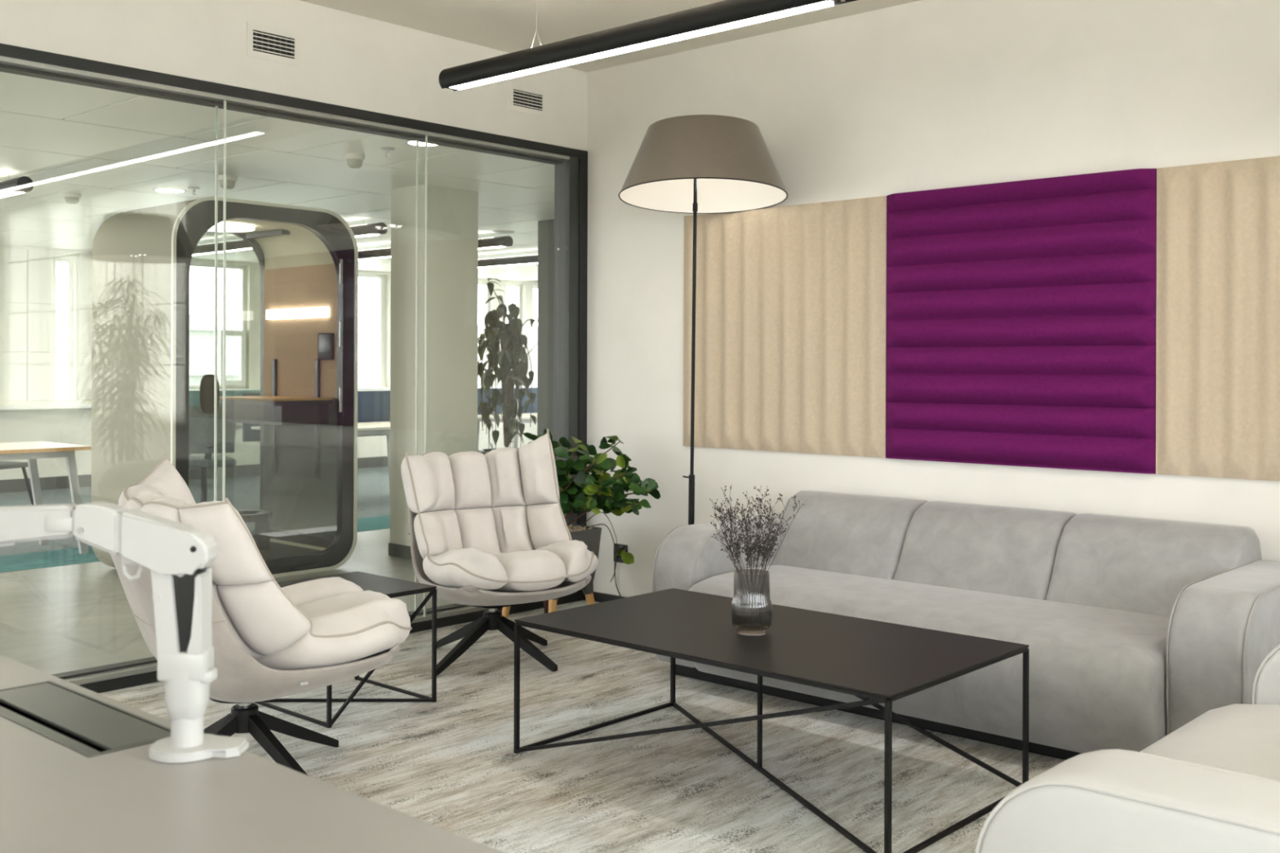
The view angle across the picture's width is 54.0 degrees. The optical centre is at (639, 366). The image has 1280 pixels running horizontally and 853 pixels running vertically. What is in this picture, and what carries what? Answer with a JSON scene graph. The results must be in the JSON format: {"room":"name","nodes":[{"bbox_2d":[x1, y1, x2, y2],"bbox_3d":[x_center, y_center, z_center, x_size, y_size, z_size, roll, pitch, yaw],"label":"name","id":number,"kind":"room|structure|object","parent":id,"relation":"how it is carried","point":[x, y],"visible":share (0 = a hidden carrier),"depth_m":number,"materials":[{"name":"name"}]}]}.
{"room":"office lounge","nodes":[
{"label":"office lounge","id":0,"kind":"room"},
{"bbox_2d":[0,466,390,573],"bbox_3d":[-4.695,1.313,10.997,5.280,0.060,16.400,0,0,42],"label":"floor","id":1,"kind":"structure","parent":0,"point":[373,483],"depth_m":11.71,"materials":[{"name":"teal carpet"}]},
{"bbox_2d":[0,461,33,505],"bbox_3d":[-5.442,0.843,10.529,0.500,0.883,0.540,0,0,22],"label":"chair","id":2,"kind":"object","parent":1,"relation":"on","point":[3,464],"visible":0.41,"depth_m":10.62,"materials":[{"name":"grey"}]},
{"bbox_2d":[0,441,91,554],"bbox_3d":[-4.655,0.915,8.203,0.794,0.744,1.820,0,0,42],"label":"office desk","id":3,"kind":"object","parent":1,"relation":"on","point":[30,451],"visible":0.91,"depth_m":8.57,"materials":[{"name":"white laminate"}]},
{"bbox_2d":[188,405,236,502],"bbox_3d":[-3.701,0.799,10.690,0.550,0.945,0.634,0,0,-28],"label":"office chair","id":4,"kind":"object","parent":1,"relation":"on","point":[201,424],"visible":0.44,"depth_m":10.48,"materials":[{"name":"grey fabric"}]},
{"bbox_2d":[188,422,242,499],"bbox_3d":[-3.791,0.918,12.946,0.800,0.742,1.700,0,0,42],"label":"office desk","id":5,"kind":"object","parent":1,"relation":"on","point":[219,482],"visible":0.04,"depth_m":12.14,"materials":[{"name":"white laminate"}]},
{"bbox_2d":[189,390,260,405],"bbox_3d":[-4.119,0.428,13.245,0.060,0.355,1.600,0,0,42],"label":"screen","id":6,"kind":"object","parent":5,"relation":"attached to","point":[194,396],"visible":0.04,"depth_m":12.98,"materials":[{"name":"teal fabric"}]},
{"bbox_2d":[251,421,390,507],"bbox_3d":[-2.669,0.922,11.727,0.900,0.742,1.600,0,0,42],"label":"office desk","id":7,"kind":"object","parent":1,"relation":"on","point":[367,428],"visible":0.18,"depth_m":11.52,"materials":[{"name":"white laminate"}]},
{"bbox_2d":[242,391,390,443],"bbox_3d":[-2.753,0.478,12.378,0.060,0.465,2.550,0,0,42],"label":"screen","id":8,"kind":"object","parent":7,"relation":"attached to","point":[372,406],"visible":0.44,"depth_m":12.42,"materials":[{"name":"blue fabric"}]},
{"bbox_2d":[477,413,537,450],"bbox_3d":[-1.009,0.927,14.676,0.800,0.742,2.000,0,0,42],"label":"office desk","id":9,"kind":"object","parent":1,"relation":"on","point":[524,415],"visible":0.08,"depth_m":13.94,"materials":[{"name":"white laminate"}]},
{"bbox_2d":[477,387,537,419],"bbox_3d":[-1.341,0.455,14.978,0.060,0.400,2.200,0,0,42],"label":"screen","id":10,"kind":"object","parent":9,"relation":"attached to","point":[534,407],"visible":0.02,"depth_m":14.80,"materials":[{"name":"blue fabric"}]},
{"bbox_2d":[477,277,537,454],"bbox_3d":[-1.129,0.259,10.955,0.949,2.074,0.637,0,0,42],"label":"climbing plant","id":11,"kind":"object","parent":1,"relation":"on","point":[512,341],"visible":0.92,"depth_m":10.97,"materials":[{"name":"green plant"}]},
{"bbox_2d":[0,528,453,675],"bbox_3d":[-1.657,1.325,8.244,2.920,0.058,16.400,0,0,42],"label":"floor","id":12,"kind":"structure","parent":0,"point":[60,619],"depth_m":6.68,"materials":[{"name":"white tile"}]},
{"bbox_2d":[91,196,358,577],"bbox_3d":[-2.637,0.147,8.019,1.044,2.292,1.266,0,0,42],"label":"booth","id":13,"kind":"object","parent":12,"relation":"on","point":[305,410],"visible":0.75,"depth_m":7.99,"materials":[{"name":"beige paint"}]},
{"bbox_2d":[208,222,254,231],"bbox_3d":[-2.681,-0.894,8.059,0.400,0.023,0.400,0,0,42],"label":"light","id":14,"kind":"object","parent":13,"relation":"attached to","point":[230,226],"depth_m":8.01,"materials":[{"name":"white"}]},
{"bbox_2d":[237,510,272,550],"bbox_3d":[-2.542,1.069,8.130,0.296,0.245,0.296,0,0,42],"label":"stool","id":15,"kind":"object","parent":13,"relation":"on","point":[261,518],"visible":0.8,"depth_m":8.16,"materials":[{"name":"grey"}]},
{"bbox_2d":[245,229,289,239],"bbox_3d":[-2.503,-0.887,8.441,0.450,0.030,0.060,0,0,42],"label":"lamp","id":16,"kind":"object","parent":13,"relation":"attached to","point":[265,233],"depth_m":8.41,"materials":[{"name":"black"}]},
{"bbox_2d":[218,399,333,405],"bbox_3d":[-2.423,0.232,8.251,0.770,0.030,0.435,0,0,42],"label":"table","id":17,"kind":"object","parent":13,"relation":"attached to","point":[228,402],"depth_m":8.01,"materials":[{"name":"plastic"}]},
{"bbox_2d":[266,306,328,319],"bbox_3d":[-2.298,-0.354,8.416,0.730,0.067,0.024,0,0,42],"label":"light","id":18,"kind":"object","parent":13,"relation":"attached to","point":[272,313],"depth_m":8.40,"materials":[{"name":"white"}]},
{"bbox_2d":[0,244,537,479],"bbox_3d":[-6.500,0.018,12.771,0.216,2.518,16.200,0,0,42],"label":"wall","id":19,"kind":"structure","parent":0,"point":[27,273],"depth_m":13.08,"materials":[{"name":"paint"}]},
{"bbox_2d":[0,403,91,410],"bbox_3d":[-8.724,0.407,10.062,0.160,0.045,9.200,0,0,42],"label":"trim","id":20,"kind":"structure","parent":19,"relation":"attached to","point":[82,405],"depth_m":12.86,"materials":[{"name":"white"}]},
{"bbox_2d":[53,257,72,402],"bbox_3d":[-6.098,-0.381,13.232,0.070,1.520,0.220,0,0,42],"label":"window","id":21,"kind":"structure","parent":19,"relation":"in","point":[68,280],"depth_m":13.27,"materials":[{"name":"white"}]},
{"bbox_2d":[0,456,387,493],"bbox_3d":[-6.529,1.212,12.592,0.020,0.130,15.900,0,0,42],"label":"baseboard","id":22,"kind":"structure","parent":19,"relation":"attached to","point":[85,481],"depth_m":14.19,"materials":[{"name":"grey"}]},
{"bbox_2d":[189,262,246,389],"bbox_3d":[-5.096,-0.463,14.301,0.120,1.450,1.350,0,0,42],"label":"window","id":23,"kind":"structure","parent":19,"relation":"in","point":[241,384],"depth_m":14.70,"materials":[{"name":"white"}]},
{"bbox_2d":[189,385,537,391],"bbox_3d":[-3.363,0.288,15.934,0.220,0.040,6.700,0,0,42],"label":"trim","id":24,"kind":"structure","parent":19,"relation":"attached to","point":[375,388],"depth_m":15.80,"materials":[{"name":"white"}]},
{"bbox_2d":[357,273,386,387],"bbox_3d":[-3.936,-0.459,15.618,0.070,1.450,1.860,0,0,42],"label":"window","id":25,"kind":"structure","parent":19,"relation":"in","point":[382,279],"depth_m":16.24,"materials":[{"name":"white"}]},
{"bbox_2d":[477,281,489,386],"bbox_3d":[-2.472,-0.454,17.234,0.070,1.450,1.020,0,0,42],"label":"window","id":26,"kind":"structure","parent":19,"relation":"in","point":[486,294],"depth_m":17.57,"materials":[{"name":"white"}]},
{"bbox_2d":[506,283,521,385],"bbox_3d":[-1.848,-0.452,17.923,0.070,1.450,0.360,0,0,42],"label":"window","id":27,"kind":"structure","parent":19,"relation":"in","point":[518,286],"depth_m":18.02,"materials":[{"name":"white"}]},
{"bbox_2d":[533,284,537,385],"bbox_3d":[-1.512,-0.450,18.294,0.070,1.450,0.320,0,0,42],"label":"window","id":28,"kind":"structure","parent":19,"relation":"in","point":[534,286],"depth_m":18.24,"materials":[{"name":"white"}]},
{"bbox_2d":[0,71,554,281],"bbox_3d":[-3.513,-1.258,9.935,8.445,0.080,16.400,0,0,42],"label":"ceiling","id":29,"kind":"structure","parent":0,"point":[110,148],"depth_m":7.76,"materials":[{"name":"grey paint"}]},
{"bbox_2d":[0,176,33,198],"bbox_3d":[-5.093,-1.151,8.896,3.600,0.146,0.100,0,0,42],"label":"lamp","id":30,"kind":"object","parent":29,"relation":"attached to","point":[22,184],"visible":1,"depth_m":7.71,"materials":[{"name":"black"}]},
{"bbox_2d":[0,191,23,198],"bbox_3d":[-5.085,-1.080,8.889,3.420,0.005,0.062,0,0,42],"label":"diffuser","id":31,"kind":"object","parent":30,"relation":"attached to","point":[2,194],"depth_m":7.82,"materials":[{"name":"white plastic"}]},
{"bbox_2d":[62,192,81,204],"bbox_3d":[-4.008,-1.185,8.871,0.120,0.070,0.120,0,0,42],"label":"smoke detector","id":32,"kind":"object","parent":29,"relation":"attached to","point":[70,197],"visible":1,"depth_m":8.83,"materials":[{"name":"paint"}]},
{"bbox_2d":[152,187,186,192],"bbox_3d":[-3.240,-1.213,8.661,0.220,0.008,0.220,0,0,42],"label":"recessed light","id":33,"kind":"object","parent":29,"relation":"in","point":[158,189],"visible":1,"depth_m":8.64,"materials":[{"name":"white paint"}]},
{"bbox_2d":[155,188,183,191],"bbox_3d":[-3.240,-1.215,8.661,0.186,0.004,0.186,0,0,-31],"label":"diffuser","id":34,"kind":"object","parent":33,"relation":"attached to","point":[156,189],"depth_m":8.64,"materials":[{"name":"white plastic"}]},
{"bbox_2d":[187,186,199,195],"bbox_3d":[-3.037,-1.192,8.558,0.080,0.048,0.080,0,0,42],"label":"sprinkler","id":35,"kind":"object","parent":29,"relation":"attached to","point":[193,188],"visible":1,"depth_m":8.55,"materials":[{"name":"white paint"}]},
{"bbox_2d":[192,239,252,255],"bbox_3d":[-3.860,-1.107,11.733,1.056,0.096,0.100,0,0,42],"label":"lamp","id":36,"kind":"object","parent":29,"relation":"hanging from","point":[237,245],"depth_m":11.72,"materials":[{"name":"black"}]},
{"bbox_2d":[192,234,379,255],"bbox_3d":[-3.400,-1.074,11.316,3.420,0.005,0.062,0,0,42],"label":"diffuser","id":37,"kind":"object","parent":36,"relation":"attached to","point":[244,246],"depth_m":11.64,"materials":[{"name":"white"}]},
{"bbox_2d":[217,174,237,189],"bbox_3d":[-2.636,-1.175,8.033,0.120,0.080,0.120,0,0,42],"label":"smoke detector","id":38,"kind":"object","parent":29,"relation":"attached to","point":[230,180],"visible":0.84,"depth_m":8.00,"materials":[{"name":"paint"}]},
{"bbox_2d":[345,152,364,168],"bbox_3d":[-1.631,-1.174,7.190,0.110,0.074,0.110,0,0,42],"label":"smoke detector","id":39,"kind":"object","parent":29,"relation":"attached to","point":[354,160],"visible":1,"depth_m":7.15,"materials":[{"name":"paint"}]},
{"bbox_2d":[349,222,387,237],"bbox_3d":[-2.163,-1.101,10.195,0.510,0.096,0.100,0,0,42],"label":"lamp","id":40,"kind":"object","parent":29,"relation":"hanging from","point":[371,229],"depth_m":10.17,"materials":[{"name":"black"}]},
{"bbox_2d":[358,247,391,260],"bbox_3d":[-2.580,-1.105,12.408,0.523,0.094,0.100,0,0,42],"label":"lamp","id":41,"kind":"object","parent":29,"relation":"hanging from","point":[383,252],"depth_m":12.39,"materials":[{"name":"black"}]},
{"bbox_2d":[358,246,505,260],"bbox_3d":[-2.486,-1.071,12.323,3.420,0.005,0.062,0,0,42],"label":"diffuser","id":42,"kind":"object","parent":41,"relation":"attached to","point":[388,254],"depth_m":12.34,"materials":[{"name":"white"}]},
{"bbox_2d":[380,146,395,157],"bbox_3d":[-1.402,-1.186,6.982,0.080,0.048,0.080,0,0,42],"label":"sprinkler","id":43,"kind":"object","parent":29,"relation":"attached to","point":[388,149],"visible":1,"depth_m":6.97,"materials":[{"name":"white paint"}]},
{"bbox_2d":[404,140,438,146],"bbox_3d":[-1.165,-1.206,6.781,0.200,0.008,0.200,0,0,42],"label":"recessed light","id":44,"kind":"object","parent":29,"relation":"in","point":[408,142],"visible":0.44,"depth_m":6.82,"materials":[{"name":"white paint"}]},
{"bbox_2d":[408,141,436,145],"bbox_3d":[-1.165,-1.208,6.781,0.169,0.004,0.169,0,0,-42],"label":"diffuser","id":45,"kind":"object","parent":44,"relation":"attached to","point":[412,143],"depth_m":6.82,"materials":[{"name":"white"}]},
{"bbox_2d":[478,231,513,249],"bbox_3d":[-1.248,-1.124,11.202,0.459,0.144,0.100,0,0,42],"label":"lamp","id":46,"kind":"object","parent":29,"relation":"hanging from","point":[495,242],"depth_m":11.19,"materials":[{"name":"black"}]},
{"bbox_2d":[492,231,515,233],"bbox_3d":[-1.225,-1.206,11.302,0.200,0.008,0.200,0,0,42],"label":"recessed light","id":47,"kind":"object","parent":29,"relation":"in","point":[495,232],"visible":1,"depth_m":11.30,"materials":[{"name":"white paint"}]},
{"bbox_2d":[494,231,511,233],"bbox_3d":[-1.225,-1.208,11.302,0.169,0.004,0.169,0,0,-8],"label":"diffuser","id":48,"kind":"object","parent":47,"relation":"attached to","point":[495,232],"depth_m":11.31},
{"bbox_2d":[478,254,537,267],"bbox_3d":[-0.860,-1.136,12.793,3.600,0.146,0.100,0,0,42],"label":"lamp","id":49,"kind":"object","parent":29,"relation":"attached to","point":[531,259],"visible":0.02,"depth_m":13.21,"materials":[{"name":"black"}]},
{"bbox_2d":[479,262,537,267],"bbox_3d":[-0.853,-1.065,12.786,3.420,0.005,0.062,0,0,42],"label":"diffuser","id":50,"kind":"object","parent":49,"relation":"attached to","point":[481,264],"depth_m":13.32,"materials":[{"name":"white"}]},
{"bbox_2d":[0,0,587,151],"bbox_3d":[-3.025,-1.428,4.088,0.130,0.440,7.990,0,0,42],"label":"wall","id":51,"kind":"structure","parent":0,"point":[348,60],"depth_m":5.68,"materials":[{"name":"white paint"}]},
{"bbox_2d":[246,22,300,66],"bbox_3d":[-1.615,-1.419,5.543,0.006,0.147,0.264,0,0,42],"label":"air vent","id":52,"kind":"object","parent":51,"relation":"in","point":[263,42],"visible":1,"depth_m":5.54,"materials":[{"name":"white metal"}]},
{"bbox_2d":[0,43,587,693],"bbox_3d":[-2.550,0.043,4.614,0.136,2.497,6.566,0,0,42],"label":"window frame","id":53,"kind":"structure","parent":51,"relation":"in","point":[571,165],"depth_m":6.19,"materials":[{"name":"black metal"}]},
{"bbox_2d":[508,82,546,117],"bbox_3d":[-0.595,-1.412,6.668,0.006,0.140,0.267,0,0,42],"label":"air vent","id":54,"kind":"object","parent":51,"relation":"in","point":[522,99],"visible":1,"depth_m":6.66,"materials":[{"name":"white metal"}]},
{"bbox_2d":[390,184,478,546],"bbox_3d":[-1.416,0.036,8.652,0.373,2.518,0.461,0,0,42],"label":"wall column","id":55,"kind":"structure","parent":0,"point":[452,214],"depth_m":8.51,"materials":[{"name":"paint"}]},
{"bbox_2d":[388,542,412,559],"bbox_3d":[-1.420,1.252,8.652,0.387,0.085,0.475,0,0,42],"label":"baseboard","id":56,"kind":"structure","parent":55,"relation":"attached to","point":[394,549],"depth_m":8.52,"materials":[{"name":"grey"}]},
{"bbox_2d":[537,218,554,440],"bbox_3d":[0.168,0.042,9.644,2.592,2.518,0.180,0,0,42],"label":"wall","id":57,"kind":"structure","parent":0,"point":[545,342],"depth_m":10.38,"materials":[{"name":"grey paint"}]},
{"bbox_2d":[98,600,1066,852],"bbox_3d":[-0.004,1.330,1.342,8.800,0.060,8.390,0,0,42],"label":"floor","id":58,"kind":"structure","parent":0,"point":[450,763],"depth_m":4.15,"materials":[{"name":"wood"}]},
{"bbox_2d":[0,654,504,852],"bbox_3d":[-0.923,0.927,1.554,2.950,0.740,0.868,0,0,42],"label":"desk","id":59,"kind":"object","parent":58,"relation":"on","point":[55,797],"visible":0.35,"depth_m":1.59,"materials":[{"name":"beige laminate"}]},
{"bbox_2d":[0,680,170,757],"bbox_3d":[-0.914,0.581,2.005,0.479,0.051,0.147,0,0,42],"label":"cable tray","id":60,"kind":"object","parent":59,"relation":"attached to","point":[87,726],"visible":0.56,"depth_m":1.99,"materials":[{"name":"black plastic"}]},
{"bbox_2d":[0,502,248,763],"bbox_3d":[-0.936,0.376,1.816,0.728,0.359,0.104,0,0,0],"label":"monitor arm","id":61,"kind":"object","parent":59,"relation":"on","point":[178,555],"visible":1,"depth_m":1.79,"materials":[{"name":"white paint"}]},
{"bbox_2d":[109,453,412,775],"bbox_3d":[-1.217,0.792,4.035,0.940,1.007,0.737,0,0,-35],"label":"lounge chair","id":62,"kind":"object","parent":58,"relation":"on","point":[270,641],"visible":0.68,"depth_m":3.77,"materials":[{"name":"beige leather"}]},
{"bbox_2d":[253,571,436,728],"bbox_3d":[-1.142,1.073,4.854,0.518,0.447,0.488,0,0,42],"label":"side table","id":63,"kind":"object","parent":58,"relation":"on","point":[390,587],"visible":0.53,"depth_m":4.85,"materials":[{"name":"black metal"}]},
{"bbox_2d":[400,428,598,675],"bbox_3d":[-0.625,0.794,5.519,0.737,1.007,0.940,0,0,-30],"label":"lounge chair","id":64,"kind":"object","parent":58,"relation":"on","point":[490,530],"visible":0.98,"depth_m":5.54,"materials":[{"name":"beige"}]},
{"bbox_2d":[502,523,601,618],"bbox_3d":[-0.459,1.057,6.378,0.440,0.490,0.360,0,0,42],"label":"planter","id":65,"kind":"object","parent":58,"relation":"on","point":[590,536],"visible":0.1,"depth_m":6.33,"materials":[{"name":"grey plastic"}]},
{"bbox_2d":[522,429,660,582],"bbox_3d":[-0.295,0.719,6.383,0.697,0.781,0.683,0,0,-23],"label":"rubber plant","id":66,"kind":"object","parent":65,"relation":"in","point":[593,492],"visible":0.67,"depth_m":6.29,"materials":[{"name":"green plant"}]},
{"bbox_2d":[618,114,787,524],"bbox_3d":[0.293,0.082,5.918,0.796,2.439,0.795,0,0,42],"label":"floor lamp","id":67,"kind":"object","parent":58,"relation":"on","point":[695,165],"visible":0.84,"depth_m":5.73,"materials":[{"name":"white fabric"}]},
{"bbox_2d":[692,202,697,211],"bbox_3d":[0.260,-0.749,5.923,0.024,0.040,0.024,0,0,42],"label":"socket","id":68,"kind":"object","parent":67,"relation":"attached to","point":[695,206],"depth_m":5.91,"materials":[{"name":"silver metal"}]},
{"bbox_2d":[513,588,1029,852],"bbox_3d":[0.386,1.077,4.043,1.442,0.448,0.819,0,0,42],"label":"coffee table","id":69,"kind":"object","parent":58,"relation":"on","point":[882,662],"visible":0.94,"depth_m":3.90,"materials":[{"name":"black metal"}]},
{"bbox_2d":[731,568,772,635],"bbox_3d":[0.356,0.754,4.011,0.129,0.197,0.129,0,0,42],"label":"vase","id":70,"kind":"object","parent":69,"relation":"on","point":[754,626],"visible":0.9,"depth_m":4.00,"materials":[{"name":"clear glass"}]},
{"bbox_2d":[709,484,804,626],"bbox_3d":[0.363,0.602,3.997,0.300,0.442,0.199,0,0,-10],"label":"bunch","id":71,"kind":"object","parent":70,"relation":"in","point":[762,548],"visible":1,"depth_m":4.00,"materials":[{"name":"plant"}]},
{"bbox_2d":[652,490,1279,759],"bbox_3d":[1.193,0.938,4.820,2.360,0.733,1.109,0,0,42],"label":"sofa","id":72,"kind":"object","parent":58,"relation":"on","point":[1134,629],"visible":0.8,"depth_m":4.52,"materials":[{"name":"grey fabric"}]},
{"bbox_2d":[975,644,1279,852],"bbox_3d":[1.471,0.939,2.557,1.109,0.733,1.790,0,0,42],"label":"sofa","id":73,"kind":"object","parent":58,"relation":"on","point":[1211,784],"visible":1,"depth_m":2.06,"materials":[{"name":"leather"}]},
{"bbox_2d":[299,0,919,72],"bbox_3d":[0.098,-1.687,1.259,8.555,0.100,8.390,0,0,42],"label":"ceiling","id":74,"kind":"structure","parent":0,"point":[509,26],"depth_m":5.91,"materials":[{"name":"paint"}]},
{"bbox_2d":[438,0,857,91],"bbox_3d":[0.886,-1.402,3.817,4.600,0.463,0.100,0,0,42],"label":"pendant light","id":75,"kind":"object","parent":74,"relation":"hanging from","point":[726,15],"visible":1,"depth_m":4.61,"materials":[{"name":"black metal"}]},
{"bbox_2d":[586,0,1279,597],"bbox_3d":[2.829,-0.159,4.279,8.555,2.937,0.160,0,0,42],"label":"wall","id":76,"kind":"structure","parent":0,"point":[922,95],"depth_m":5.64,"materials":[{"name":"white paint"}]},
{"bbox_2d":[585,591,626,602],"bbox_3d":[2.744,1.284,4.236,8.215,0.052,0.012,0,0,42],"label":"baseboard","id":77,"kind":"structure","parent":76,"relation":"attached to","point":[598,597],"depth_m":6.89,"materials":[{"name":"black"}]},
{"bbox_2d":[613,555,622,598],"bbox_3d":[-0.090,1.161,6.769,0.022,0.274,0.172,0,0,-37],"label":"power cord","id":78,"kind":"object","parent":76,"relation":"hanging from","point":[615,576],"visible":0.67,"depth_m":6.83,"materials":[{"name":"grey plastic"}]},
{"bbox_2d":[613,543,627,563],"bbox_3d":[-0.105,1.015,6.820,0.100,0.100,0.009,0,0,42],"label":"wall socket","id":79,"kind":"object","parent":76,"relation":"attached to","point":[619,559],"visible":0.56,"depth_m":6.82,"materials":[{"name":"black plastic"}]},
{"bbox_2d":[683,195,886,457],"bbox_3d":[0.666,-0.181,6.103,1.202,1.190,0.040,0,0,42],"label":"acoustic panel","id":80,"kind":"object","parent":76,"relation":"attached to","point":[791,300],"visible":0.98,"depth_m":6.04,"materials":[{"name":"beige fabric"}]},
{"bbox_2d":[885,168,1156,474],"bbox_3d":[1.553,-0.178,5.288,1.203,1.190,0.058,0,0,42],"label":"acoustic panel","id":81,"kind":"object","parent":76,"relation":"attached to","point":[1021,314],"visible":1,"depth_m":5.22,"materials":[{"name":"purple fabric"}]},
{"bbox_2d":[1155,155,1279,481],"bbox_3d":[2.451,-0.174,4.486,1.201,1.190,0.040,0,0,42],"label":"acoustic panel","id":82,"kind":"object","parent":76,"relation":"attached to","point":[1218,301],"visible":1,"depth_m":4.74,"materials":[{"name":"beige fabric"}]},
{"label":"outside","id":83,"kind":"structure","parent":0,"visible":0},
{"bbox_2d":[55,309,537,398],"bbox_3d":[-13.254,2.879,40.339,6.400,8.750,46.400,0,0,42],"label":"building","id":84,"kind":"structure","parent":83,"point":[202,326],"depth_m":36.81,"materials":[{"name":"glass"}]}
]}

